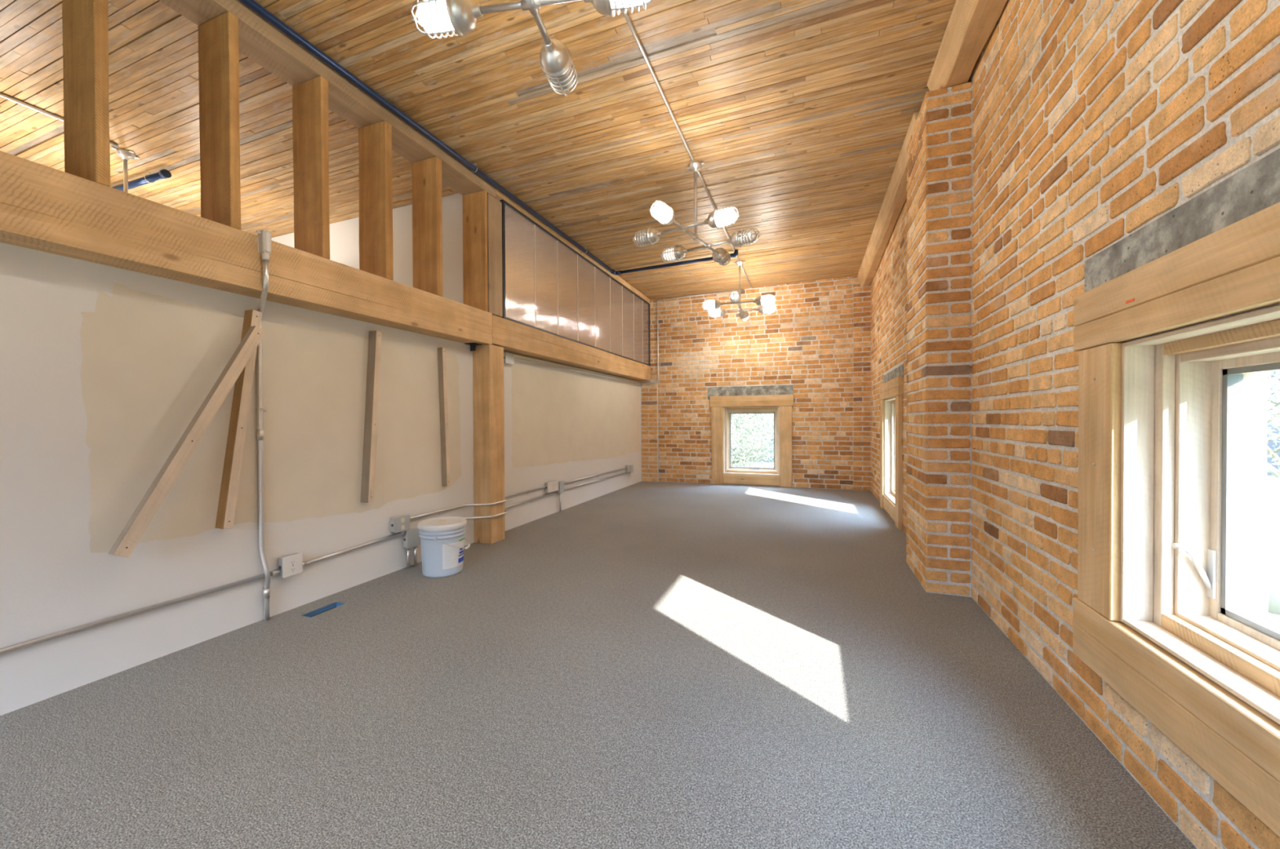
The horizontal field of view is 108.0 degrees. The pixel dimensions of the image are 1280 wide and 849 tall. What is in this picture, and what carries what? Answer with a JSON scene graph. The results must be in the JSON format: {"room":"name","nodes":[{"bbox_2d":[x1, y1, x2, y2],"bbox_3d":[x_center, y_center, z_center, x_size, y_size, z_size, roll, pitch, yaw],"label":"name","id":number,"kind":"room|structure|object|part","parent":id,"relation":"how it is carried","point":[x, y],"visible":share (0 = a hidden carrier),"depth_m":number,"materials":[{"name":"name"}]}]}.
{"room":"empty loft room","nodes":[
{"label":"empty loft room","id":0,"kind":"room"},
{"bbox_2d":[0,242,642,715],"bbox_3d":[-1.867,0.180,2.991,0.121,1.697,10.713,0,1,20],"label":"wall","id":1,"kind":"structure","parent":0,"point":[104,370],"depth_m":2.22,"materials":[{"name":"white paint"}]},
{"bbox_2d":[0,568,279,654],"bbox_3d":[-2.804,0.825,0.238,0.029,0.028,4.865,0,1,20],"label":"conduit","id":2,"kind":"object","parent":1,"relation":"attached to","point":[26,643],"visible":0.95,"depth_m":1.95,"materials":[{"name":"metal"}]},
{"bbox_2d":[215,309,262,528],"bbox_3d":[-2.012,-0.038,2.332,0.066,1.093,0.182,0,1,20],"label":"batten","id":3,"kind":"object","parent":1,"relation":"attached to","point":[243,384],"visible":0.94,"depth_m":2.31,"materials":[{"name":"brown wood"}]},
{"bbox_2d":[107,325,266,557],"bbox_3d":[-2.028,0.024,2.124,0.044,1.034,0.565,0,1,20],"label":"batten","id":4,"kind":"object","parent":3,"relation":"attached to","point":[139,522],"visible":1,"depth_m":2.07,"materials":[{"name":"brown wood"}]},
{"bbox_2d":[0,151,492,344],"bbox_3d":[-2.511,-0.778,0.970,0.278,0.266,6.475,0,1,20],"label":"beam","id":5,"kind":"structure","parent":1,"relation":"on","point":[43,208],"depth_m":2.04,"materials":[{"name":"brown wood"}]},
{"bbox_2d":[62,0,111,186],"bbox_3d":[-2.175,-1.425,1.823,0.237,1.005,0.042,0,1,20],"label":"stud","id":6,"kind":"object","parent":5,"relation":"on","point":[85,23],"visible":0.82,"depth_m":1.79,"materials":[{"name":"brown wood"}]},
{"bbox_2d":[198,11,240,230],"bbox_3d":[-2.023,-1.429,2.235,0.237,1.005,0.045,0,1,20],"label":"stud","id":7,"kind":"object","parent":5,"relation":"on","point":[218,37],"visible":0.88,"depth_m":2.21,"materials":[{"name":"brown wood"}]},
{"bbox_2d":[292,75,329,259],"bbox_3d":[-1.872,-1.434,2.644,0.238,1.005,0.046,0,1,20],"label":"stud","id":8,"kind":"object","parent":5,"relation":"on","point":[310,122],"visible":0.88,"depth_m":2.62,"materials":[{"name":"brown wood"}]},
{"bbox_2d":[358,120,393,280],"bbox_3d":[-1.727,-1.439,3.036,0.240,1.005,0.058,0,1,20],"label":"stud","id":9,"kind":"object","parent":5,"relation":"on","point":[375,140],"visible":0.88,"depth_m":3.00,"materials":[{"name":"brown wood"}]},
{"bbox_2d":[411,156,443,297],"bbox_3d":[-1.576,-1.444,3.443,0.237,1.005,0.057,0,1,20],"label":"stud","id":10,"kind":"object","parent":5,"relation":"on","point":[427,223],"visible":0.88,"depth_m":3.41,"materials":[{"name":"brown wood"}]},
{"bbox_2d":[464,342,482,351],"bbox_3d":[-1.405,-0.653,3.918,0.100,0.055,0.100,0,1,20],"label":"bracket","id":11,"kind":"object","parent":5,"relation":"attached to","point":[472,344],"visible":1,"depth_m":3.94,"materials":[{"name":"grey metal"}]},
{"bbox_2d":[462,190,488,311],"bbox_3d":[-1.396,-1.450,3.933,0.238,1.005,0.032,0,1,20],"label":"stud","id":12,"kind":"object","parent":5,"relation":"on","point":[475,290],"visible":0.88,"depth_m":3.91,"materials":[{"name":"brown wood"}]},
{"bbox_2d":[255,229,271,620],"bbox_3d":[-1.919,0.036,2.377,0.066,1.996,0.249,-1,1,-40],"label":"conduit","id":13,"kind":"object","parent":1,"relation":"attached to","point":[264,236],"visible":0.97,"depth_m":2.43,"materials":[{"name":"metal"}]},
{"bbox_2d":[277,552,302,577],"bbox_3d":[-1.932,0.775,2.567,0.048,0.111,0.104,0,1,20],"label":"outlet box","id":14,"kind":"object","parent":1,"relation":"attached to","point":[289,565],"visible":1,"depth_m":2.55,"materials":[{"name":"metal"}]},
{"bbox_2d":[302,530,404,566],"bbox_3d":[-1.800,0.780,2.955,0.029,0.048,0.714,0,1,20],"label":"conduit","id":15,"kind":"object","parent":1,"relation":"attached to","point":[401,533],"visible":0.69,"depth_m":2.91,"materials":[{"name":"metal"}]},
{"bbox_2d":[360,330,382,502],"bbox_3d":[-1.752,-0.055,3.031,0.070,1.115,0.116,0,1,20],"label":"batten","id":16,"kind":"object","parent":1,"relation":"attached to","point":[368,473],"visible":1,"depth_m":3.01,"materials":[{"name":"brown wood"}]},
{"bbox_2d":[390,514,409,533],"bbox_3d":[-1.678,0.693,3.252,0.050,0.106,0.128,0,1,20],"label":"outlet box","id":17,"kind":"object","parent":1,"relation":"attached to","point":[398,523],"visible":1,"depth_m":3.23,"materials":[{"name":"metal"}]},
{"bbox_2d":[400,517,404,529],"bbox_3d":[-1.656,0.693,3.244,0.003,0.084,0.034,0,1,20],"label":"socket","id":18,"kind":"object","parent":17,"relation":"attached to","point":[402,519],"depth_m":3.24,"materials":[{"name":"beige plastic"}]},
{"bbox_2d":[402,527,420,568],"bbox_3d":[-1.643,0.887,3.347,0.050,0.269,0.126,0,1,20],"label":"junction box","id":19,"kind":"object","parent":1,"relation":"attached to","point":[411,538],"visible":0.91,"depth_m":3.32,"materials":[{"name":"metal"}]},
{"bbox_3d":[-1.622,0.815,3.338,0.004,0.124,0.126,0,1,20],"label":"plate","id":20,"kind":"part","parent":19,"relation":"part of","materials":[{"name":"grey metal"}]},
{"bbox_2d":[437,347,450,486],"bbox_3d":[-1.536,-0.057,3.640,0.052,1.082,0.072,0,1,20],"label":"batten","id":21,"kind":"object","parent":1,"relation":"attached to","point":[441,351],"visible":1,"depth_m":3.63,"materials":[{"name":"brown wood"}]},
{"bbox_2d":[409,485,546,519],"bbox_3d":[-1.267,0.683,4.151,0.200,0.057,1.837,0,1,20],"label":"conduit","id":22,"kind":"object","parent":1,"relation":"attached to","point":[440,511],"visible":0.8,"depth_m":3.88,"materials":[{"name":"metal"}]},
{"bbox_2d":[503,351,514,364],"bbox_3d":[-1.254,-0.627,4.418,0.040,0.106,0.129,0,1,20],"label":"junction box","id":23,"kind":"object","parent":1,"relation":"attached to","point":[508,357],"visible":0.83,"depth_m":4.40,"materials":[{"name":"metal"}]},
{"bbox_2d":[464,490,558,519],"bbox_3d":[-1.206,0.786,4.316,0.200,0.045,1.993,0,1,20],"label":"conduit","id":24,"kind":"object","parent":1,"relation":"attached to","point":[505,512],"visible":0.65,"depth_m":4.37,"materials":[{"name":"metal"}]},
{"bbox_2d":[544,480,558,493],"bbox_3d":[-0.979,0.685,5.150,0.046,0.116,0.223,0,1,20],"label":"outlet box","id":25,"kind":"object","parent":1,"relation":"attached to","point":[552,486],"visible":1,"depth_m":5.10,"materials":[{"name":"metal"}]},
{"bbox_2d":[557,480,564,511],"bbox_3d":[-0.912,0.823,5.324,0.050,0.351,0.102,0,1,20],"label":"junction box","id":26,"kind":"object","parent":1,"relation":"attached to","point":[561,483],"visible":0.91,"depth_m":5.32,"materials":[{"name":"metal"}]},
{"bbox_3d":[-0.892,0.713,5.315,0.004,0.131,0.102,0,1,20],"label":"plate","id":27,"kind":"part","parent":26,"relation":"part of","materials":[{"name":"grey metal"}]},
{"bbox_2d":[492,315,650,381],"bbox_3d":[-0.670,-0.837,5.951,0.279,0.245,4.139,0,1,20],"label":"beam","id":28,"kind":"structure","parent":1,"relation":"on","point":[515,338],"depth_m":5.05,"materials":[{"name":"brown wood"}]},
{"bbox_2d":[487,193,502,317],"bbox_3d":[-1.315,-1.449,4.036,0.152,1.004,0.187,0,1,20],"label":"timber post","id":29,"kind":"object","parent":28,"relation":"on","point":[495,285],"visible":0.63,"depth_m":4.00,"materials":[{"name":"brown wood"}]},
{"bbox_2d":[499,199,650,366],"bbox_3d":[-0.532,-1.484,5.974,0.032,1.046,3.980,0,1,20],"label":"glazed panel","id":30,"kind":"object","parent":28,"relation":"on","point":[548,286],"visible":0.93,"depth_m":5.13,"materials":[{"name":"clear glass"}]},
{"bbox_2d":[564,467,626,484],"bbox_3d":[-0.587,0.690,6.241,0.028,0.056,2.095,0,1,20],"label":"conduit","id":31,"kind":"object","parent":1,"relation":"attached to","point":[615,471],"visible":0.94,"depth_m":6.13,"materials":[{"name":"metal"}]},
{"bbox_2d":[564,471,627,490],"bbox_3d":[-0.545,0.761,6.353,0.028,0.046,2.078,0,1,20],"label":"conduit","id":32,"kind":"object","parent":1,"relation":"attached to","point":[612,476],"visible":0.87,"depth_m":6.14,"materials":[{"name":"metal"}]},
{"bbox_2d":[625,464,630,472],"bbox_3d":[-0.193,0.690,7.276,0.046,0.111,0.106,0,1,20],"label":"outlet box","id":33,"kind":"object","parent":1,"relation":"attached to","point":[628,467],"visible":1,"depth_m":7.24,"materials":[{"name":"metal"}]},
{"bbox_2d":[514,289,744,384],"bbox_3d":[0.211,-1.381,5.923,1.709,1.468,3.717,0,1,20],"label":"conduit","id":34,"kind":"object","parent":1,"relation":"attached to","point":[517,359],"visible":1,"depth_m":7.50,"materials":[{"name":"metal"}]},
{"bbox_2d":[628,465,633,472],"bbox_3d":[-0.150,0.706,7.388,0.050,0.116,0.126,0,1,20],"label":"junction box","id":35,"kind":"object","parent":1,"relation":"attached to","point":[631,466],"visible":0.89,"depth_m":7.36,"materials":[{"name":"metal"}]},
{"bbox_3d":[-0.128,0.706,7.380,0.004,0.116,0.126,0,1,20],"label":"plate","id":36,"kind":"part","parent":35,"relation":"part of","materials":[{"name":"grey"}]},
{"bbox_2d":[271,193,463,303],"bbox_3d":[-3.186,-1.371,4.797,3.500,1.395,0.100,0,1,20],"label":"wall partition","id":37,"kind":"structure","parent":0,"point":[344,235],"depth_m":4.37,"materials":[{"name":"white paint"}]},
{"bbox_2d":[0,0,955,299],"bbox_3d":[-1.713,-2.120,3.014,7.500,0.259,10.913,0,1,20],"label":"ceiling","id":38,"kind":"structure","parent":0,"point":[797,114],"depth_m":3.08,"materials":[{"name":"brown wood"}]},
{"bbox_2d":[0,93,118,147],"bbox_3d":[-4.610,-1.980,0.973,0.102,0.024,5.053,0,1,20],"label":"conduit","id":39,"kind":"object","parent":38,"relation":"attached to","point":[2,95],"visible":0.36,"depth_m":2.94,"materials":[{"name":"metal"}]},
{"bbox_2d":[110,146,139,192],"bbox_3d":[-3.813,-1.724,3.446,0.989,0.585,1.002,-1,1,-31],"label":"chandelier","id":40,"kind":"object","parent":38,"relation":"hanging from","point":[126,155],"visible":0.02,"depth_m":3.44,"materials":[{"name":"metal"}]},
{"bbox_3d":[-3.813,-1.738,3.446,0.023,0.457,0.023,0,1,15],"label":"stem","id":41,"kind":"part","parent":40,"relation":"part of","materials":[{"name":"metal"}]},
{"bbox_2d":[111,168,171,191],"bbox_3d":[-4.276,-1.975,3.849,1.212,0.083,0.064,0,1,20],"label":"pipe stub","id":42,"kind":"object","parent":38,"relation":"hanging from","point":[162,174],"visible":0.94,"depth_m":3.71,"materials":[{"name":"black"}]},
{"bbox_2d":[158,0,495,197],"bbox_3d":[-2.489,-1.974,0.982,0.243,0.113,6.540,0,1,20],"label":"wooden beam","id":43,"kind":"structure","parent":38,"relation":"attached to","point":[260,41],"depth_m":2.62,"materials":[{"name":"brown wood"}]},
{"bbox_2d":[239,0,737,275],"bbox_3d":[-1.130,-2.035,1.825,1.699,0.103,9.065,0,1,20],"label":"pipe","id":44,"kind":"object","parent":38,"relation":"attached to","point":[253,5],"visible":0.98,"depth_m":3.10,"materials":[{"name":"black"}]},
{"bbox_2d":[410,0,652,96],"bbox_3d":[-0.419,-1.754,1.424,1.002,0.655,0.989,-1,1,-35],"label":"chandelier","id":45,"kind":"object","parent":38,"relation":"hanging from","point":[440,17],"visible":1,"depth_m":1.67,"materials":[{"name":"metal"}]},
{"bbox_3d":[-0.742,-1.494,1.701,0.142,0.094,0.094,0,1,8],"label":"globe","id":46,"kind":"part","parent":45,"relation":"part of","materials":[{"name":"white glass"}]},
{"bbox_3d":[-0.385,-1.495,1.649,0.400,0.035,0.060,0,1,8],"label":"cross arm","id":47,"kind":"part","parent":45,"relation":"part of","materials":[{"name":"metal"}]},
{"bbox_3d":[-0.336,-1.499,1.987,0.094,0.094,0.142,0,1,8],"label":"globe","id":48,"kind":"part","parent":45,"relation":"part of","materials":[{"name":"white"}]},
{"bbox_3d":[-0.028,-1.496,1.597,0.142,0.094,0.094,0,1,8],"label":"globe","id":49,"kind":"part","parent":45,"relation":"part of","materials":[{"name":"white glass"}]},
{"bbox_2d":[494,187,649,303],"bbox_3d":[-0.606,-2.051,5.946,0.153,0.077,4.076,0,1,20],"label":"plate","id":50,"kind":"object","parent":38,"relation":"attached to","point":[499,195],"visible":0.35,"depth_m":5.09,"materials":[{"name":"brown wood"}]},
{"bbox_2d":[622,8,751,288],"bbox_3d":[-0.100,-2.082,2.288,0.019,0.019,10.650,0,1,20],"label":"conduit","id":51,"kind":"object","parent":38,"relation":"attached to","point":[626,15],"visible":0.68,"depth_m":3.02,"materials":[{"name":"metal"}]},
{"bbox_2d":[632,160,759,266],"bbox_3d":[0.451,-1.782,3.778,1.002,0.655,0.989,0,1,-11],"label":"chandelier","id":52,"kind":"object","parent":38,"relation":"hanging from","point":[665,215],"visible":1,"depth_m":3.74,"materials":[{"name":"metal"}]},
{"bbox_3d":[0.027,-1.519,3.787,0.142,0.094,0.094,0,1,33],"label":"globe","id":53,"kind":"part","parent":52,"relation":"part of","materials":[{"name":"white"}]},
{"bbox_3d":[0.146,-1.514,3.305,0.094,0.094,0.142,0,1,33],"label":"globe","id":54,"kind":"part","parent":52,"relation":"part of","materials":[{"name":"white glass"}]},
{"bbox_3d":[0.271,-1.524,4.165,0.142,0.094,0.094,0,1,33],"label":"globe","id":55,"kind":"part","parent":52,"relation":"part of","materials":[{"name":"white"}]},
{"bbox_3d":[0.331,-1.518,3.592,0.400,0.035,0.060,0,1,33],"label":"cross arm","id":56,"kind":"part","parent":52,"relation":"part of","materials":[{"name":"metal"}]},
{"bbox_3d":[0.451,-1.796,3.778,0.023,0.527,0.023,0,1,33],"label":"stem","id":57,"kind":"part","parent":52,"relation":"part of","materials":[{"name":"metal"}]},
{"bbox_3d":[0.574,-1.523,3.970,0.400,0.035,0.060,0,1,33],"label":"cross arm","id":58,"kind":"part","parent":52,"relation":"part of","materials":[{"name":"metal"}]},
{"bbox_3d":[0.634,-1.517,3.396,0.142,0.094,0.094,0,1,33],"label":"globe","id":59,"kind":"part","parent":52,"relation":"part of","materials":[{"name":"white glass"}]},
{"bbox_3d":[0.878,-1.522,3.775,0.142,0.094,0.094,0,1,33],"label":"globe","id":60,"kind":"part","parent":52,"relation":"part of","materials":[{"name":"white"}]},
{"bbox_2d":[702,260,776,320],"bbox_3d":[1.311,-1.809,6.104,1.002,0.655,0.989,-1,1,-25],"label":"chandelier","id":61,"kind":"object","parent":38,"relation":"hanging from","point":[735,296],"visible":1,"depth_m":6.02,"materials":[{"name":"metal"}]},
{"bbox_3d":[0.899,-1.545,6.007,0.142,0.094,0.094,0,1,18],"label":"globe","id":62,"kind":"part","parent":61,"relation":"part of","materials":[{"name":"white glass"}]},
{"bbox_3d":[1.040,-1.550,6.434,0.142,0.094,0.094,0,1,18],"label":"globe","id":63,"kind":"part","parent":61,"relation":"part of","materials":[{"name":"white glass"}]},
{"bbox_3d":[1.135,-1.542,5.570,0.094,0.094,0.142,0,1,18],"label":"globe","id":64,"kind":"part","parent":61,"relation":"part of","materials":[{"name":"white glass"}]},
{"bbox_3d":[1.242,-1.545,5.893,0.400,0.035,0.060,0,1,18],"label":"cross arm","id":65,"kind":"part","parent":61,"relation":"part of","materials":[{"name":"metal"}]},
{"bbox_3d":[1.311,-1.823,6.104,0.023,0.527,0.023,0,1,18],"label":"stem","id":66,"kind":"part","parent":61,"relation":"part of","materials":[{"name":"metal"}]},
{"bbox_3d":[1.383,-1.550,6.321,0.400,0.035,0.060,0,1,18],"label":"cross arm","id":67,"kind":"part","parent":61,"relation":"part of","materials":[{"name":"metal"}]},
{"bbox_3d":[1.584,-1.546,5.780,0.142,0.094,0.094,0,1,18],"label":"globe","id":68,"kind":"part","parent":61,"relation":"part of","materials":[{"name":"white glass"}]},
{"bbox_3d":[1.726,-1.551,6.207,0.142,0.094,0.094,0,1,18],"label":"globe","id":69,"kind":"part","parent":61,"relation":"part of","materials":[{"name":"white glass"}]},
{"bbox_2d":[857,111,919,287],"bbox_3d":[2.595,-2.064,4.966,0.176,0.191,3.857,0,1,20],"label":"ceiling beam","id":70,"kind":"structure","parent":38,"relation":"attached to","point":[895,196],"depth_m":4.52,"materials":[{"name":"brown wood"}]},
{"bbox_2d":[926,0,1007,91],"bbox_3d":[0.753,-2.022,-0.200,0.200,0.159,6.572,0,1,20],"label":"ceiling beam","id":71,"kind":"structure","parent":38,"relation":"attached to","point":[971,24],"depth_m":2.44,"materials":[{"name":"brown wood"}]},
{"bbox_2d":[0,481,1196,848],"bbox_3d":[-0.033,1.086,2.431,3.949,0.120,10.913,0,1,20],"label":"floor","id":72,"kind":"structure","parent":0,"point":[641,664],"depth_m":1.65,"materials":[{"name":"carpet"}]},
{"bbox_2d":[300,600,346,617],"bbox_3d":[-1.766,1.089,2.600,0.087,0.117,0.206,0,1,20],"label":"floor vent","id":73,"kind":"object","parent":72,"relation":"in","point":[318,611],"visible":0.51,"depth_m":2.63,"materials":[{"name":"blue"}]},
{"bbox_2d":[417,516,470,577],"bbox_3d":[-1.359,0.847,3.230,0.331,0.354,0.320,0,1,20],"label":"bucket","id":74,"kind":"object","parent":72,"relation":"on","point":[442,538],"visible":1,"depth_m":3.12,"materials":[{"name":"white plastic"}]},
{"bbox_3d":[-1.370,0.689,3.228,0.312,0.038,0.312,0,1,20],"label":"lid","id":75,"kind":"part","parent":74,"relation":"part of","materials":[{"name":"white plastic"}]},
{"bbox_3d":[-1.284,0.805,3.238,0.175,0.104,0.324,0,1,-6],"label":"wire handle","id":76,"kind":"part","parent":74,"relation":"part of","materials":[{"name":"metal"}]},
{"bbox_2d":[457,555,463,563],"bbox_3d":[-1.238,0.933,3.221,0.010,0.030,0.080,0,1,4],"label":"print","id":77,"kind":"object","parent":74,"relation":"attached to","point":[460,558],"depth_m":3.21,"materials":[{"name":"blue paper"}]},
{"bbox_2d":[472,344,505,544],"bbox_3d":[-1.316,0.168,4.055,0.177,1.694,0.198,0,1,20],"label":"timber post","id":78,"kind":"object","parent":72,"relation":"on","point":[487,359],"visible":0.97,"depth_m":3.98,"materials":[{"name":"brown wood"}]},
{"bbox_2d":[906,82,973,596],"bbox_3d":[1.940,-0.491,3.027,0.258,3.002,0.605,0,1,20],"label":"brick pilaster","id":79,"kind":"object","parent":72,"relation":"on","point":[940,149],"visible":1,"depth_m":2.76,"materials":[{"name":"orange brick"}]},
{"bbox_2d":[640,275,871,491],"bbox_3d":[0.093,-0.612,8.034,7.406,3.160,0.277,0,1,20],"label":"wall","id":80,"kind":"structure","parent":0,"point":[816,340],"depth_m":7.20,"materials":[{"name":"brick"}]},
{"bbox_2d":[707,384,793,487],"bbox_3d":[1.773,0.178,7.472,1.335,1.573,0.304,0,1,20],"label":"window","id":81,"kind":"structure","parent":80,"relation":"in","point":[738,399],"depth_m":7.37,"materials":[{"name":"brown wood"}]},
{"bbox_3d":[1.387,0.252,7.571,0.050,1.077,0.028,0,1,20],"label":"jamb frame","id":82,"kind":"part","parent":81,"relation":"part of","materials":[{"name":"brown wood"}]},
{"bbox_3d":[1.782,0.765,7.431,0.787,0.050,0.027,0,1,20],"label":"jamb frame","id":83,"kind":"part","parent":81,"relation":"part of","materials":[{"name":"beige wood"}]},
{"bbox_3d":[1.778,-0.262,7.421,0.787,0.050,0.027,0,1,20],"label":"jamb frame","id":84,"kind":"part","parent":81,"relation":"part of","materials":[{"name":"brown wood"}]},
{"bbox_3d":[1.814,0.259,7.520,0.770,0.959,0.040,0,1,20],"label":"sash","id":85,"kind":"part","parent":81,"relation":"part of","materials":[{"name":"brown wood"}]},
{"bbox_3d":[2.173,0.251,7.281,0.050,1.077,0.028,0,1,20],"label":"jamb frame","id":86,"kind":"part","parent":81,"relation":"part of","materials":[{"name":"brown wood"}]},
{"bbox_2d":[870,197,907,534],"bbox_3d":[2.793,-0.588,4.955,0.208,3.150,4.181,0,1,20],"label":"wall","id":87,"kind":"structure","parent":0,"point":[889,293],"depth_m":5.05,"materials":[{"name":"brick"}]},
{"bbox_2d":[879,364,903,529],"bbox_3d":[2.791,0.206,4.915,0.304,1.558,1.300,0,1,20],"label":"window","id":88,"kind":"structure","parent":87,"relation":"in","point":[891,409],"depth_m":5.10,"materials":[{"name":"brown wood"}]},
{"bbox_3d":[2.897,0.257,5.323,0.028,1.097,0.050,0,1,20],"label":"jamb frame","id":89,"kind":"part","parent":88,"relation":"part of","materials":[{"name":"brown wood"}]},
{"bbox_2d":[968,0,1279,848],"bbox_3d":[0.968,-0.532,-0.192,0.208,3.160,6.722,0,1,20],"label":"wall","id":90,"kind":"structure","parent":0,"point":[1094,121],"depth_m":1.70,"materials":[{"name":"brick"}]},
{"bbox_2d":[1072,148,1279,836],"bbox_3d":[1.395,0.120,0.928,0.306,1.339,1.320,0,1,20],"label":"window","id":91,"kind":"structure","parent":90,"relation":"in","point":[1169,611],"depth_m":1.24,"materials":[{"name":"brown wood"}]},
{"bbox_3d":[1.502,0.170,1.336,0.028,0.832,0.050,0,1,20],"label":"jamb frame","id":92,"kind":"part","parent":91,"relation":"part of","materials":[{"name":"brown wood"}]},
{"bbox_3d":[1.522,0.400,1.280,0.083,0.143,0.023,0,1,20],"label":"latch lever","id":93,"kind":"part","parent":91,"relation":"part of","materials":[{"name":"white metal"}]},
{"bbox_3d":[1.359,0.565,0.947,0.027,0.050,0.787,0,1,20],"label":"jamb frame","id":94,"kind":"part","parent":91,"relation":"part of","materials":[{"name":"beige wood"}]},
{"bbox_3d":[1.355,-0.217,0.939,0.027,0.050,0.787,0,1,20],"label":"jamb frame","id":95,"kind":"part","parent":91,"relation":"part of","materials":[{"name":"beige wood"}]},
{"bbox_3d":[1.450,0.183,0.909,0.040,0.714,0.770,0,1,20],"label":"sash","id":96,"kind":"part","parent":91,"relation":"part of","materials":[{"name":"brown wood"}]},
{"bbox_3d":[1.505,0.183,0.888,0.070,0.774,0.850,0,1,20],"label":"trim","id":97,"kind":"part","parent":91,"relation":"part of","materials":[{"name":"wood"}]},
{"label":"outside","id":98,"kind":"structure","parent":0,"visible":0},
{"bbox_2d":[733,462,1279,624],"bbox_3d":[7.309,4.113,5.344,70.000,0.300,75.000,0,1,20],"label":"ground","id":99,"kind":"structure","parent":98,"point":[1271,481],"depth_m":15.98,"materials":[{"name":"green plant"}]},
{"bbox_2d":[731,413,773,467],"bbox_3d":[1.956,0.111,11.316,5.246,7.675,6.167,0,1,7],"label":"tree","id":100,"kind":"object","parent":99,"relation":"on","point":[742,447],"visible":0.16,"depth_m":10.20,"materials":[{"name":"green plant"}]},
{"bbox_2d":[741,414,773,466],"bbox_3d":[4.044,-0.558,17.670,7.260,8.851,4.936,0,1,17],"label":"tree","id":101,"kind":"object","parent":99,"relation":"on","point":[746,415],"visible":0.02,"depth_m":18.26,"materials":[{"name":"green plant"}]},
{"bbox_2d":[1266,370,1279,615],"bbox_3d":[13.290,-0.665,10.012,6.530,9.112,7.362,0,1,5],"label":"tree","id":102,"kind":"object","parent":99,"relation":"on","point":[1273,606],"visible":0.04,"depth_m":9.52,"materials":[{"name":"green plant"}]},
{"bbox_2d":[1266,376,1279,524],"bbox_3d":[7.025,0.069,7.109,5.845,7.794,4.887,0,1,6],"label":"tree","id":103,"kind":"object","parent":99,"relation":"on","point":[1270,433],"visible":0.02,"depth_m":6.24,"materials":[{"name":"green plant"}]}
]}

